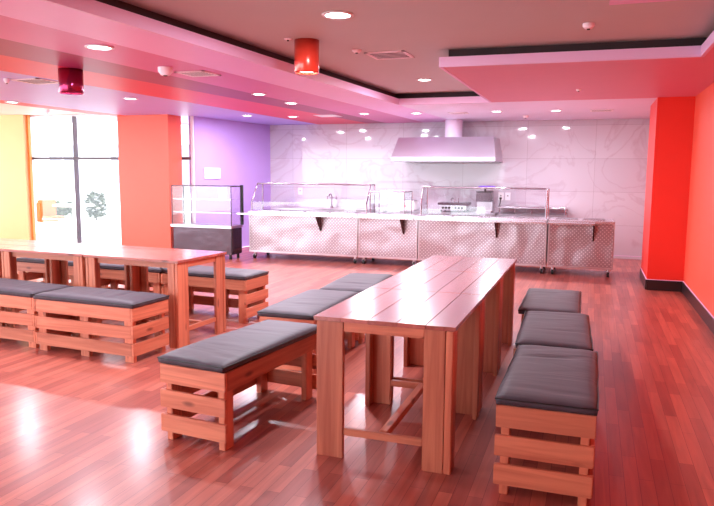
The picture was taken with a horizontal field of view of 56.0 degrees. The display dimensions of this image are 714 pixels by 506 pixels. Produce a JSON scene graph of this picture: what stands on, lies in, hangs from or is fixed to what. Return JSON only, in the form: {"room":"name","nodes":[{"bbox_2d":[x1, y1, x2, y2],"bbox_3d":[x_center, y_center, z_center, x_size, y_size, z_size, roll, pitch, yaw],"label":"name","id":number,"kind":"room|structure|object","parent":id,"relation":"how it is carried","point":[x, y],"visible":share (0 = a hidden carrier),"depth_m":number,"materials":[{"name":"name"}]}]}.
{"room":"eatery","nodes":[
{"label":"eatery","id":0,"kind":"room"},
{"bbox_2d":[0,115,35,239],"bbox_3d":[-8.109,-1.522,13.886,3.440,2.620,0.140,3,7,19],"label":"wall","id":1,"kind":"structure","parent":0,"point":[17,210],"depth_m":13.36,"materials":[{"name":"paint"}]},
{"bbox_2d":[30,114,76,115],"bbox_3d":[-6.320,-2.826,13.267,7.100,0.215,0.150,3,7,19],"label":"trim","id":2,"kind":"structure","parent":1,"relation":"attached to","point":[55,114],"depth_m":12.99,"materials":[{"name":"beige paint"}]},
{"bbox_2d":[30,114,118,242],"bbox_3d":[-5.305,-1.379,13.038,2.700,2.580,0.100,3,7,19],"label":"window","id":3,"kind":"structure","parent":1,"relation":"in","point":[75,158],"depth_m":13.10,"materials":[{"name":"white metal"}]},
{"bbox_2d":[117,114,182,248],"bbox_3d":[-3.760,-1.291,12.235,1.070,2.620,0.400,3,7,19],"label":"wall pillar","id":4,"kind":"structure","parent":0,"point":[149,146],"depth_m":12.04,"materials":[{"name":"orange paint"}]},
{"bbox_2d":[188,116,270,246],"bbox_3d":[-2.442,-1.370,13.419,0.198,2.520,2.620,4,8,27],"label":"wall","id":5,"kind":"structure","parent":0,"point":[241,150],"depth_m":13.13,"materials":[{"name":"purple paint"}]},
{"bbox_2d":[182,116,195,222],"bbox_3d":[-3.304,-1.280,12.345,0.740,2.580,0.095,3,7,19],"label":"window","id":6,"kind":"structure","parent":5,"relation":"in","point":[192,158],"depth_m":12.17,"materials":[{"name":"white metal"}]},
{"bbox_2d":[204,168,220,178],"bbox_3d":[-2.717,-1.498,12.607,0.022,0.200,0.460,4,8,27],"label":"notice board","id":7,"kind":"object","parent":5,"relation":"attached to","point":[209,173],"visible":1,"depth_m":12.59,"materials":[{"name":"white plastic"}]},
{"bbox_2d":[218,188,226,198],"bbox_3d":[-2.587,-1.140,12.913,0.022,0.220,0.240,4,8,27],"label":"notice board","id":8,"kind":"object","parent":5,"relation":"attached to","point":[222,192],"visible":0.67,"depth_m":12.89,"materials":[{"name":"white paper"}]},
{"bbox_2d":[0,246,713,505],"bbox_3d":[-4.284,0.691,7.037,15.360,0.100,16.200,3,7,19],"label":"floor","id":9,"kind":"structure","parent":0,"point":[76,429],"depth_m":4.00,"materials":[{"name":"brown wood"}]},
{"bbox_2d":[0,238,56,325],"bbox_3d":[-3.767,0.269,6.976,1.030,0.761,0.738,3,7,22],"label":"table","id":10,"kind":"object","parent":9,"relation":"on","point":[4,242],"visible":0.13,"depth_m":6.97,"materials":[{"name":"brown wood"}]},
{"bbox_2d":[0,294,70,347],"bbox_3d":[-3.114,0.546,6.052,1.035,0.440,0.445,3,7,22],"label":"slatted bench","id":11,"kind":"object","parent":9,"relation":"on","point":[28,318],"visible":0.44,"depth_m":5.72,"materials":[{"name":"brown wood"}]},
{"bbox_2d":[0,278,72,297],"bbox_3d":[-3.118,0.296,6.024,1.050,0.056,0.461,3,7,23],"label":"seat cushion","id":12,"kind":"object","parent":11,"relation":"on","point":[13,287],"visible":0.9,"depth_m":5.84,"materials":[{"name":"grey fabric"}]},
{"bbox_2d":[17,262,109,287],"bbox_3d":[-3.458,0.324,7.897,1.035,0.440,0.445,3,7,22],"label":"slatted bench","id":13,"kind":"object","parent":9,"relation":"on","point":[34,270],"visible":0.04,"depth_m":7.85,"materials":[{"name":"brown wood"}]},
{"bbox_2d":[16,257,72,265],"bbox_3d":[-3.461,0.074,7.870,1.050,0.058,0.461,3,7,23],"label":"seat cushion","id":14,"kind":"object","parent":13,"relation":"on","point":[20,259],"visible":0.18,"depth_m":7.76,"materials":[{"name":"grey fabric"}]},
{"bbox_2d":[0,242,137,327],"bbox_3d":[-2.804,0.323,6.586,1.030,0.761,0.738,3,7,22],"label":"table","id":15,"kind":"object","parent":9,"relation":"on","point":[58,254],"visible":0.45,"depth_m":6.42,"materials":[{"name":"brown wood"}]},
{"bbox_2d":[33,299,168,362],"bbox_3d":[-2.141,0.604,5.629,1.035,0.440,0.445,3,7,22],"label":"slatted bench","id":16,"kind":"object","parent":9,"relation":"on","point":[53,320],"visible":0.82,"depth_m":5.43,"materials":[{"name":"brown wood"}]},
{"bbox_2d":[32,286,169,308],"bbox_3d":[-2.135,0.354,5.598,1.050,0.058,0.461,3,7,22],"label":"seat cushion","id":17,"kind":"object","parent":16,"relation":"on","point":[75,294],"visible":1,"depth_m":5.47,"materials":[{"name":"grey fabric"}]},
{"bbox_2d":[100,269,165,293],"bbox_3d":[-2.475,0.383,7.471,1.035,0.440,0.445,3,7,22],"label":"slatted bench","id":18,"kind":"object","parent":9,"relation":"on","point":[107,276],"visible":0.21,"depth_m":7.30,"materials":[{"name":"brown wood"}]},
{"bbox_2d":[100,263,123,269],"bbox_3d":[-2.609,0.172,7.109,0.536,0.056,0.333,3,7,21],"label":"seat cushion","id":19,"kind":"object","parent":18,"relation":"on","point":[121,267],"depth_m":7.29,"materials":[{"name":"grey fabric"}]},
{"bbox_2d":[148,267,162,272],"bbox_3d":[-2.070,0.202,6.895,0.356,0.056,0.320,3,7,21],"label":"seat cushion","id":20,"kind":"object","parent":18,"relation":"on","point":[150,269],"depth_m":7.08,"materials":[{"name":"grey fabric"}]},
{"bbox_2d":[83,246,226,348],"bbox_3d":[-1.841,0.377,6.197,1.030,0.761,0.738,3,7,22],"label":"table","id":21,"kind":"object","parent":9,"relation":"on","point":[177,262],"visible":0.89,"depth_m":5.99,"materials":[{"name":"brown wood"}]},
{"bbox_2d":[171,185,243,259],"bbox_3d":[-2.652,-0.563,11.861,1.235,1.280,0.415,3,7,19],"label":"display case","id":22,"kind":"object","parent":9,"relation":"on","point":[227,238],"visible":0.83,"depth_m":11.75,"materials":[{"name":"metal"}]},
{"bbox_2d":[173,198,230,199],"bbox_3d":[-2.652,-0.954,11.829,1.160,0.016,0.320,3,7,19],"label":"shelf","id":23,"kind":"object","parent":22,"relation":"attached to","point":[173,198],"depth_m":11.68,"materials":[{"name":"clear glass"}]},
{"bbox_2d":[174,211,230,213],"bbox_3d":[-2.654,-0.725,11.856,1.160,0.016,0.320,3,7,19],"label":"shelf","id":24,"kind":"object","parent":22,"relation":"attached to","point":[174,211],"depth_m":11.72,"materials":[{"name":"clear glass"}]},
{"bbox_2d":[171,222,242,228],"bbox_3d":[-2.660,-0.486,11.870,1.220,0.045,0.410,3,7,19],"label":"shelf","id":25,"kind":"object","parent":22,"relation":"attached to","point":[183,225],"depth_m":11.78,"materials":[{"name":"metal"}]},
{"bbox_2d":[161,273,267,323],"bbox_3d":[-1.492,0.441,7.045,1.035,0.440,0.445,3,7,22],"label":"slatted bench","id":26,"kind":"object","parent":9,"relation":"on","point":[252,294],"visible":0.65,"depth_m":6.88,"materials":[{"name":"brown wood"}]},
{"bbox_2d":[188,265,213,277],"bbox_3d":[-1.531,0.217,6.738,0.634,0.071,0.659,3,7,22],"label":"seat cushion","id":27,"kind":"object","parent":26,"relation":"on","point":[198,270],"depth_m":6.87,"materials":[{"name":"grey fabric"}]},
{"bbox_2d":[225,267,268,279],"bbox_3d":[-1.196,0.236,6.599,0.638,0.071,0.651,3,7,22],"label":"seat cushion","id":28,"kind":"object","parent":26,"relation":"on","point":[230,273],"depth_m":6.79,"materials":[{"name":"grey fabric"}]},
{"bbox_2d":[160,333,316,450],"bbox_3d":[-0.683,0.793,4.132,0.445,0.440,1.035,4,7,25],"label":"slatted bench","id":29,"kind":"object","parent":9,"relation":"on","point":[179,399],"visible":0.8,"depth_m":3.72,"materials":[{"name":"brown wood"}]},
{"bbox_2d":[157,319,316,372],"bbox_3d":[-0.670,0.540,4.136,0.461,0.056,1.112,4,8,26],"label":"seat cushion","id":30,"kind":"object","parent":29,"relation":"on","point":[225,352],"visible":0.98,"depth_m":3.93,"materials":[{"name":"grey fabric"}]},
{"bbox_2d":[237,209,368,262],"bbox_3d":[-0.914,-0.305,11.673,2.100,0.839,0.980,3,7,19],"label":"serving counter","id":31,"kind":"object","parent":9,"relation":"on","point":[307,232],"depth_m":11.45,"materials":[{"name":"metal"}]},
{"bbox_2d":[248,209,368,215],"bbox_3d":[-0.832,-0.704,11.732,2.020,0.040,0.730,3,7,19],"label":"countertop","id":32,"kind":"structure","parent":31,"relation":"on","point":[255,211],"depth_m":11.45,"materials":[{"name":"metal"}]},
{"bbox_2d":[251,183,374,213],"bbox_3d":[-0.773,-0.961,11.590,2.144,0.483,0.444,3,7,19],"label":"sneeze guard","id":33,"kind":"object","parent":31,"relation":"on","point":[370,185],"visible":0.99,"depth_m":11.56,"materials":[{"name":"silver metal"}]},
{"bbox_2d":[259,316,358,373],"bbox_3d":[-0.357,0.642,5.429,0.445,0.440,1.035,3,7,18],"label":"slatted bench","id":34,"kind":"object","parent":9,"relation":"on","point":[351,336],"visible":0.18,"depth_m":4.96,"materials":[{"name":"brown wood"}]},
{"bbox_2d":[257,289,358,319],"bbox_3d":[-0.362,0.392,5.402,0.461,0.058,1.050,3,7,19],"label":"seat cushion","id":35,"kind":"object","parent":34,"relation":"on","point":[305,305],"visible":0.88,"depth_m":5.18,"materials":[{"name":"grey fabric"}]},
{"bbox_2d":[273,198,393,211],"bbox_3d":[-0.477,-0.589,13.545,2.350,0.970,0.700,3,7,19],"label":"work table","id":36,"kind":"object","parent":9,"relation":"on","point":[351,205],"visible":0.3,"depth_m":13.68,"materials":[{"name":"metal"}]},
{"bbox_2d":[327,193,336,207],"bbox_3d":[-0.540,-1.065,13.643,0.203,0.292,0.190,-5,8,-36],"label":"tap","id":37,"kind":"object","parent":36,"relation":"on","point":[331,206],"visible":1,"depth_m":13.65,"materials":[{"name":"silver metal"}]},
{"bbox_2d":[273,206,393,211],"bbox_3d":[-0.475,-0.882,13.510,2.350,0.040,0.700,3,7,19],"label":"countertop","id":38,"kind":"structure","parent":36,"relation":"on","point":[285,207],"depth_m":13.34,"materials":[{"name":"metal"}]},
{"bbox_2d":[358,333,364,343],"bbox_3d":[0.001,0.525,6.441,0.445,0.440,1.035,2,7,16],"label":"slatted bench","id":39,"kind":"object","parent":9,"relation":"on","point":[361,340],"visible":0.03,"depth_m":5.94,"materials":[{"name":"brown wood"}]},
{"bbox_2d":[320,273,392,292],"bbox_3d":[0.014,0.276,6.408,0.461,0.057,1.050,2,7,15],"label":"seat cushion","id":40,"kind":"object","parent":39,"relation":"on","point":[354,282],"visible":0.77,"depth_m":6.25,"materials":[{"name":"grey fabric"}]},
{"bbox_2d":[353,212,424,264],"bbox_3d":[0.564,-0.232,11.159,1.005,0.839,0.980,3,7,19],"label":"serving counter","id":41,"kind":"object","parent":9,"relation":"on","point":[384,235],"depth_m":10.96,"materials":[{"name":"metal"}]},
{"bbox_2d":[370,191,412,214],"bbox_3d":[0.574,-0.852,11.244,0.598,0.369,0.518,3,7,19],"label":"sneeze guard","id":42,"kind":"object","parent":41,"relation":"on","point":[404,192],"visible":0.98,"depth_m":11.10,"materials":[{"name":"silver metal"}]},
{"bbox_2d":[358,212,424,217],"bbox_3d":[0.609,-0.633,11.230,1.005,0.040,0.730,3,7,19],"label":"countertop","id":43,"kind":"structure","parent":41,"relation":"on","point":[364,214],"depth_m":10.94,"materials":[{"name":"metal"}]},
{"bbox_2d":[314,288,484,474],"bbox_3d":[0.280,0.671,3.868,0.748,0.760,0.945,3,7,19],"label":"table","id":44,"kind":"object","parent":9,"relation":"on","point":[449,325],"visible":1,"depth_m":3.54,"materials":[{"name":"brown wood"}]},
{"bbox_2d":[370,269,503,409],"bbox_3d":[0.591,0.568,4.762,0.748,0.760,0.945,3,7,19],"label":"table","id":45,"kind":"object","parent":9,"relation":"on","point":[489,285],"visible":0.52,"depth_m":4.93,"materials":[{"name":"brown wood"}]},
{"bbox_2d":[387,209,498,215],"bbox_3d":[1.640,-0.400,12.818,2.040,0.800,0.700,3,7,19],"label":"work table","id":46,"kind":"object","parent":9,"relation":"on","point":[493,213],"visible":0.36,"depth_m":12.55,"materials":[{"name":"metal"}]},
{"bbox_2d":[394,200,417,210],"bbox_3d":[0.952,-0.931,13.018,0.400,0.195,0.346,3,7,19],"label":"box","id":47,"kind":"object","parent":46,"relation":"on","point":[398,204],"visible":0.89,"depth_m":12.88,"materials":[{"name":"metal"}]},
{"bbox_2d":[438,197,470,211],"bbox_3d":[1.848,-0.922,12.700,0.560,0.266,0.450,3,7,19],"label":"griddle","id":48,"kind":"object","parent":46,"relation":"on","point":[464,206],"visible":0.99,"depth_m":12.54,"materials":[{"name":"metal"}]},
{"bbox_2d":[475,189,493,212],"bbox_3d":[2.371,-0.982,12.460,0.280,0.450,0.300,3,7,19],"label":"fryer","id":49,"kind":"object","parent":46,"relation":"on","point":[484,199],"visible":0.88,"depth_m":12.37,"materials":[{"name":"metal"}]},
{"bbox_2d":[407,255,516,368],"bbox_3d":[0.901,0.464,5.656,0.748,0.760,0.945,3,7,19],"label":"table","id":50,"kind":"object","parent":9,"relation":"on","point":[504,266],"visible":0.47,"depth_m":5.79,"materials":[{"name":"brown wood"}]},
{"bbox_2d":[414,214,549,273],"bbox_3d":[1.991,-0.162,10.662,1.990,0.839,0.980,3,7,19],"label":"serving counter","id":51,"kind":"object","parent":9,"relation":"on","point":[524,239],"depth_m":10.43,"materials":[{"name":"metal"}]},
{"bbox_2d":[418,214,549,221],"bbox_3d":[2.036,-0.562,10.733,1.990,0.040,0.730,3,7,19],"label":"countertop","id":52,"kind":"structure","parent":51,"relation":"on","point":[422,216],"depth_m":10.47,"materials":[{"name":"metal"}]},
{"bbox_2d":[420,186,549,218],"bbox_3d":[2.010,-0.814,10.623,1.964,0.463,0.444,3,7,19],"label":"sneeze guard","id":53,"kind":"object","parent":51,"relation":"on","point":[427,187],"visible":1,"depth_m":10.50,"materials":[{"name":"silver metal"}]},
{"bbox_2d":[497,206,567,217],"bbox_3d":[3.207,-0.388,12.265,1.200,0.932,0.700,3,7,19],"label":"work table","id":54,"kind":"object","parent":9,"relation":"on","point":[530,214],"visible":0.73,"depth_m":11.99,"materials":[{"name":"metal"}]},
{"bbox_2d":[497,212,567,217],"bbox_3d":[3.209,-0.700,12.228,1.200,0.040,0.700,3,7,19],"label":"countertop","id":55,"kind":"structure","parent":54,"relation":"on","point":[529,214],"depth_m":12.00,"materials":[{"name":"metal"}]},
{"bbox_2d":[498,206,566,209],"bbox_3d":[3.202,-0.828,12.226,1.176,0.015,0.680,3,7,19],"label":"shelf","id":56,"kind":"object","parent":54,"relation":"attached to","point":[518,207],"depth_m":11.98,"materials":[{"name":"metal"}]},
{"bbox_2d":[493,404,596,505],"bbox_3d":[1.022,0.876,3.549,0.445,0.440,1.035,3,7,19],"label":"slatted bench","id":57,"kind":"object","parent":9,"relation":"on","point":[505,474],"visible":0.54,"depth_m":3.06,"materials":[{"name":"brown wood"}]},
{"bbox_2d":[495,345,598,415],"bbox_3d":[1.024,0.627,3.519,0.461,0.057,1.050,3,7,19],"label":"seat cushion","id":58,"kind":"object","parent":57,"relation":"on","point":[561,379],"visible":1,"depth_m":3.31,"materials":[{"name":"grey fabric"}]},
{"bbox_2d":[547,217,614,276],"bbox_3d":[3.390,-0.093,10.175,0.935,0.839,0.980,3,7,19],"label":"serving counter","id":59,"kind":"object","parent":9,"relation":"on","point":[579,243],"depth_m":9.98,"materials":[{"name":"metal"}]},
{"bbox_2d":[549,217,614,224],"bbox_3d":[3.434,-0.493,10.247,0.935,0.040,0.730,3,7,19],"label":"countertop","id":60,"kind":"structure","parent":59,"relation":"on","point":[608,221],"depth_m":9.98,"materials":[{"name":"metal"}]},
{"bbox_3d":[1.330,0.758,4.568,0.445,0.440,1.035,3,7,18],"label":"slatted bench","id":61,"kind":"object","parent":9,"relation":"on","visible":0},
{"bbox_2d":[515,311,593,350],"bbox_3d":[1.341,0.509,4.536,0.461,0.056,1.050,3,7,17],"label":"seat cushion","id":62,"kind":"object","parent":61,"relation":"on","point":[542,328],"visible":0.93,"depth_m":4.38,"materials":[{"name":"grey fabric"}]},
{"bbox_3d":[1.621,0.641,5.572,0.445,0.440,1.035,3,7,17],"label":"slatted bench","id":63,"kind":"object","parent":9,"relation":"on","visible":0},
{"bbox_2d":[518,288,581,313],"bbox_3d":[1.612,0.391,5.546,0.461,0.058,1.050,3,7,19],"label":"seat cushion","id":64,"kind":"object","parent":63,"relation":"on","point":[535,299],"visible":0.87,"depth_m":5.39,"materials":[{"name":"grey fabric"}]},
{"bbox_2d":[0,0,713,124],"bbox_3d":[-4.262,-1.972,6.721,15.360,0.265,16.200,3,7,19],"label":"ceiling","id":65,"kind":"structure","parent":0,"point":[38,38],"depth_m":6.18,"materials":[{"name":"beige paint"}]},
{"bbox_2d":[4,78,9,83],"bbox_3d":[-3.824,-1.877,7.324,0.060,0.057,0.060,3,7,19],"label":"smoke detector","id":66,"kind":"object","parent":65,"relation":"attached to","point":[6,80],"visible":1,"depth_m":7.31,"materials":[{"name":"white plastic"}]},
{"bbox_2d":[10,78,57,84],"bbox_3d":[-3.587,-1.923,7.513,0.400,0.008,0.400,3,7,19],"label":"ceiling vent","id":67,"kind":"object","parent":65,"relation":"in","point":[37,81],"visible":0.84,"depth_m":7.50,"materials":[{"name":"white metal"}]},
{"bbox_2d":[58,68,83,94],"bbox_3d":[-2.836,-1.701,6.654,0.230,0.234,0.230,3,7,19],"label":"lamp","id":68,"kind":"object","parent":65,"relation":"hanging from","point":[70,80],"visible":1,"depth_m":6.56,"materials":[{"name":"red metal"}]},
{"bbox_2d":[84,44,113,49],"bbox_3d":[-2.081,-1.661,5.420,0.228,0.011,0.228,3,7,19],"label":"recessed light","id":69,"kind":"object","parent":65,"relation":"in","point":[89,46],"visible":1,"depth_m":5.40,"materials":[{"name":"white"}]},
{"bbox_2d":[89,46,110,48],"bbox_3d":[-2.081,-1.663,5.420,0.180,0.004,0.180,3,7,19],"label":"diffuser","id":70,"kind":"object","parent":69,"relation":"attached to","point":[90,47],"depth_m":5.42,"materials":[{"name":"white"}]},
{"bbox_2d":[158,66,172,75],"bbox_3d":[-1.849,-1.747,6.470,0.140,0.082,0.140,3,7,19],"label":"smoke detector","id":71,"kind":"object","parent":65,"relation":"attached to","point":[163,70],"visible":1,"depth_m":6.42,"materials":[{"name":"white plastic"}]},
{"bbox_2d":[174,70,220,76],"bbox_3d":[-1.621,-1.827,6.839,0.340,0.008,0.340,3,7,19],"label":"ceiling vent","id":72,"kind":"object","parent":65,"relation":"in","point":[201,73],"visible":1,"depth_m":6.81,"materials":[{"name":"white metal"}]},
{"bbox_2d":[294,38,318,74],"bbox_3d":[-0.446,-1.739,5.948,0.220,0.284,0.220,3,7,19],"label":"lamp","id":73,"kind":"object","parent":65,"relation":"hanging from","point":[306,50],"visible":1,"depth_m":5.86,"materials":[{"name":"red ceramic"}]},
{"bbox_2d":[314,114,342,116],"bbox_3d":[-0.504,-2.398,11.734,0.400,0.008,0.400,3,7,19],"label":"ceiling vent","id":74,"kind":"object","parent":65,"relation":"in","point":[332,115],"visible":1,"depth_m":11.66,"materials":[{"name":"white metal"}]},
{"bbox_2d":[322,11,353,18],"bbox_3d":[-0.143,-1.756,4.953,0.238,0.011,0.238,3,7,19],"label":"recessed light","id":75,"kind":"object","parent":65,"relation":"in","point":[329,14],"visible":1,"depth_m":4.93,"materials":[{"name":"white plastic"}]},
{"bbox_2d":[325,13,349,17],"bbox_3d":[-0.143,-1.758,4.952,0.190,0.004,0.190,3,7,19],"label":"diffuser","id":76,"kind":"object","parent":75,"relation":"attached to","point":[327,15],"depth_m":4.96,"materials":[{"name":"white"}]},
{"bbox_2d":[352,49,360,53],"bbox_3d":[-0.003,-1.907,6.353,0.090,0.037,0.090,3,7,19],"label":"smoke detector","id":77,"kind":"object","parent":65,"relation":"attached to","point":[356,51],"visible":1,"depth_m":6.32,"materials":[{"name":"white plastic"}]},
{"bbox_2d":[41,0,713,104],"bbox_3d":[-0.136,-1.457,3.425,4.292,0.091,12.645,3,7,19],"label":"trim","id":78,"kind":"structure","parent":65,"relation":"attached to","point":[91,7],"depth_m":5.86,"materials":[{"name":"paint"}]},
{"bbox_2d":[364,50,414,59],"bbox_3d":[0.325,-1.951,6.619,0.400,0.008,0.400,3,7,19],"label":"ceiling vent","id":79,"kind":"object","parent":65,"relation":"in","point":[402,54],"visible":1,"depth_m":6.62,"materials":[{"name":"white metal"}]},
{"bbox_2d":[96,0,707,98],"bbox_3d":[-0.123,-1.536,3.451,4.442,0.095,12.720,3,7,19],"label":"trim","id":80,"kind":"structure","parent":65,"relation":"attached to","point":[116,3],"depth_m":5.99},
{"bbox_2d":[417,78,431,80],"bbox_3d":[0.836,-2.147,8.321,0.198,0.011,0.198,3,7,19],"label":"recessed light","id":81,"kind":"object","parent":65,"relation":"in","point":[421,79],"visible":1,"depth_m":8.26,"materials":[{"name":"white"}]},
{"bbox_2d":[448,112,468,113],"bbox_3d":[1.670,-2.296,11.020,0.300,0.008,0.300,3,7,19],"label":"ceiling vent","id":82,"kind":"object","parent":65,"relation":"in","point":[448,112],"visible":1,"depth_m":11.01,"materials":[{"name":"white metal"}]},
{"bbox_2d":[582,22,594,29],"bbox_3d":[1.790,-1.749,5.186,0.090,0.047,0.090,3,7,19],"label":"smoke detector","id":83,"kind":"object","parent":65,"relation":"attached to","point":[589,25],"visible":1,"depth_m":5.16,"materials":[{"name":"white plastic"}]},
{"bbox_2d":[590,109,613,111],"bbox_3d":[3.785,-2.203,10.378,0.340,0.008,0.340,3,7,19],"label":"ceiling vent","id":84,"kind":"object","parent":65,"relation":"in","point":[595,110],"visible":1,"depth_m":10.34,"materials":[{"name":"white metal"}]},
{"bbox_2d":[609,0,676,4],"bbox_3d":[1.796,-1.617,4.139,0.440,0.064,0.320,3,7,19],"label":"ceiling box","id":85,"kind":"object","parent":65,"relation":"attached to","point":[611,2],"visible":1,"depth_m":4.27,"materials":[{"name":"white paint"}]},
{"bbox_2d":[270,118,649,255],"bbox_3d":[1.823,-1.357,13.176,8.060,2.620,0.200,3,7,19],"label":"wall","id":86,"kind":"structure","parent":0,"point":[592,168],"depth_m":12.71,"materials":[{"name":"tile"}]},
{"bbox_2d":[298,187,302,194],"bbox_3d":[-1.196,-1.304,14.134,0.100,0.150,0.017,3,7,19],"label":"wall socket","id":87,"kind":"object","parent":86,"relation":"attached to","point":[300,190],"visible":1,"depth_m":14.13,"materials":[{"name":"white plastic"}]},
{"bbox_2d":[287,198,393,208],"bbox_3d":[-0.363,-1.022,13.812,2.350,0.170,0.030,3,7,19],"label":"backsplash","id":88,"kind":"structure","parent":86,"relation":"attached to","point":[303,202],"depth_m":13.79,"materials":[{"name":"tile"}]},
{"bbox_2d":[391,119,502,162],"bbox_3d":[1.696,-2.081,12.495,1.900,0.780,1.004,3,7,19],"label":"extractor hood","id":89,"kind":"object","parent":86,"relation":"attached to","point":[453,147],"visible":1,"depth_m":12.16,"materials":[{"name":"metal"}]},
{"bbox_2d":[498,192,503,206],"bbox_3d":[2.734,-1.016,12.765,0.100,0.277,0.040,3,7,19],"label":"wall socket","id":90,"kind":"object","parent":86,"relation":"attached to","point":[500,194],"visible":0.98,"depth_m":12.76,"materials":[{"name":"white plastic"}]},
{"bbox_2d":[505,192,510,199],"bbox_3d":[2.861,-1.074,12.726,0.100,0.150,0.017,3,7,19],"label":"wall socket","id":91,"kind":"object","parent":86,"relation":"attached to","point":[507,194],"visible":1,"depth_m":12.72,"materials":[{"name":"white plastic"}]},
{"bbox_2d":[613,255,641,259],"bbox_3d":[1.800,-0.072,13.218,7.610,0.058,0.015,3,7,19],"label":"baseboard","id":92,"kind":"structure","parent":86,"relation":"attached to","point":[614,256],"depth_m":12.13,"materials":[{"name":"stone"}]},
{"bbox_2d":[641,96,695,280],"bbox_3d":[4.247,-0.818,9.223,0.440,2.520,1.160,3,7,19],"label":"wall column","id":93,"kind":"structure","parent":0,"point":[671,126],"depth_m":8.69,"materials":[{"name":"red paint"}]},
{"bbox_2d":[684,82,713,316],"bbox_3d":[2.846,-0.434,4.278,0.200,2.900,16.000,3,7,19],"label":"wall","id":94,"kind":"structure","parent":0,"point":[699,252],"depth_m":7.58,"materials":[{"name":"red paint"}]},
{"bbox_2d":[639,268,713,333],"bbox_3d":[2.148,1.043,3.480,0.455,0.143,13.720,3,7,19],"label":"baseboard","id":95,"kind":"structure","parent":94,"relation":"attached to","point":[707,317],"depth_m":8.68,"materials":[{"name":"paint"}]},
{"label":"outside","id":96,"kind":"structure","parent":0,"visible":0},
{"bbox_2d":[36,202,247,246],"bbox_3d":[-13.731,-2.285,31.642,33.100,0.100,29.300,3,7,19],"label":"ground","id":97,"kind":"structure","parent":96,"point":[110,234],"depth_m":17.45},
{"bbox_2d":[36,203,58,240],"bbox_3d":[-6.872,-0.695,14.726,0.440,0.841,0.445,4,8,29],"label":"patio chair","id":98,"kind":"object","parent":97,"relation":"on","point":[38,205],"visible":0.64,"depth_m":14.49,"materials":[{"name":"orange plastic"}]},
{"bbox_2d":[37,200,64,236],"bbox_3d":[-7.218,-0.831,15.850,0.445,0.841,0.440,6,9,39],"label":"patio chair","id":99,"kind":"object","parent":97,"relation":"on","point":[48,211],"visible":0.81,"depth_m":15.91,"materials":[{"name":"orange plastic"}]},
{"bbox_2d":[50,199,81,231],"bbox_3d":[-7.524,-0.975,17.070,1.044,0.832,1.006,3,7,19],"label":"potted plant","id":100,"kind":"object","parent":97,"relation":"on","point":[60,211],"visible":0.38,"depth_m":16.93,"materials":[{"name":"green plant"}]},
{"bbox_2d":[52,204,93,237],"bbox_3d":[-6.511,-0.738,15.449,0.900,0.760,0.900,3,7,19],"label":"patio table","id":101,"kind":"object","parent":97,"relation":"on","point":[73,206],"visible":0.92,"depth_m":15.38,"materials":[{"name":"white metal"}]},
{"bbox_2d":[83,190,108,234],"bbox_3d":[-6.328,-0.989,16.258,0.650,1.072,0.658,3,7,19],"label":"potted plant","id":102,"kind":"object","parent":97,"relation":"on","point":[96,224],"visible":0.97,"depth_m":16.17,"materials":[{"name":"green plant"}]},
{"bbox_2d":[32,116,189,205],"bbox_3d":[-9.917,-6.823,31.448,28.000,9.020,2.150,3,7,19],"label":"sky","id":103,"kind":"structure","parent":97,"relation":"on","point":[97,135],"depth_m":31.85,"materials":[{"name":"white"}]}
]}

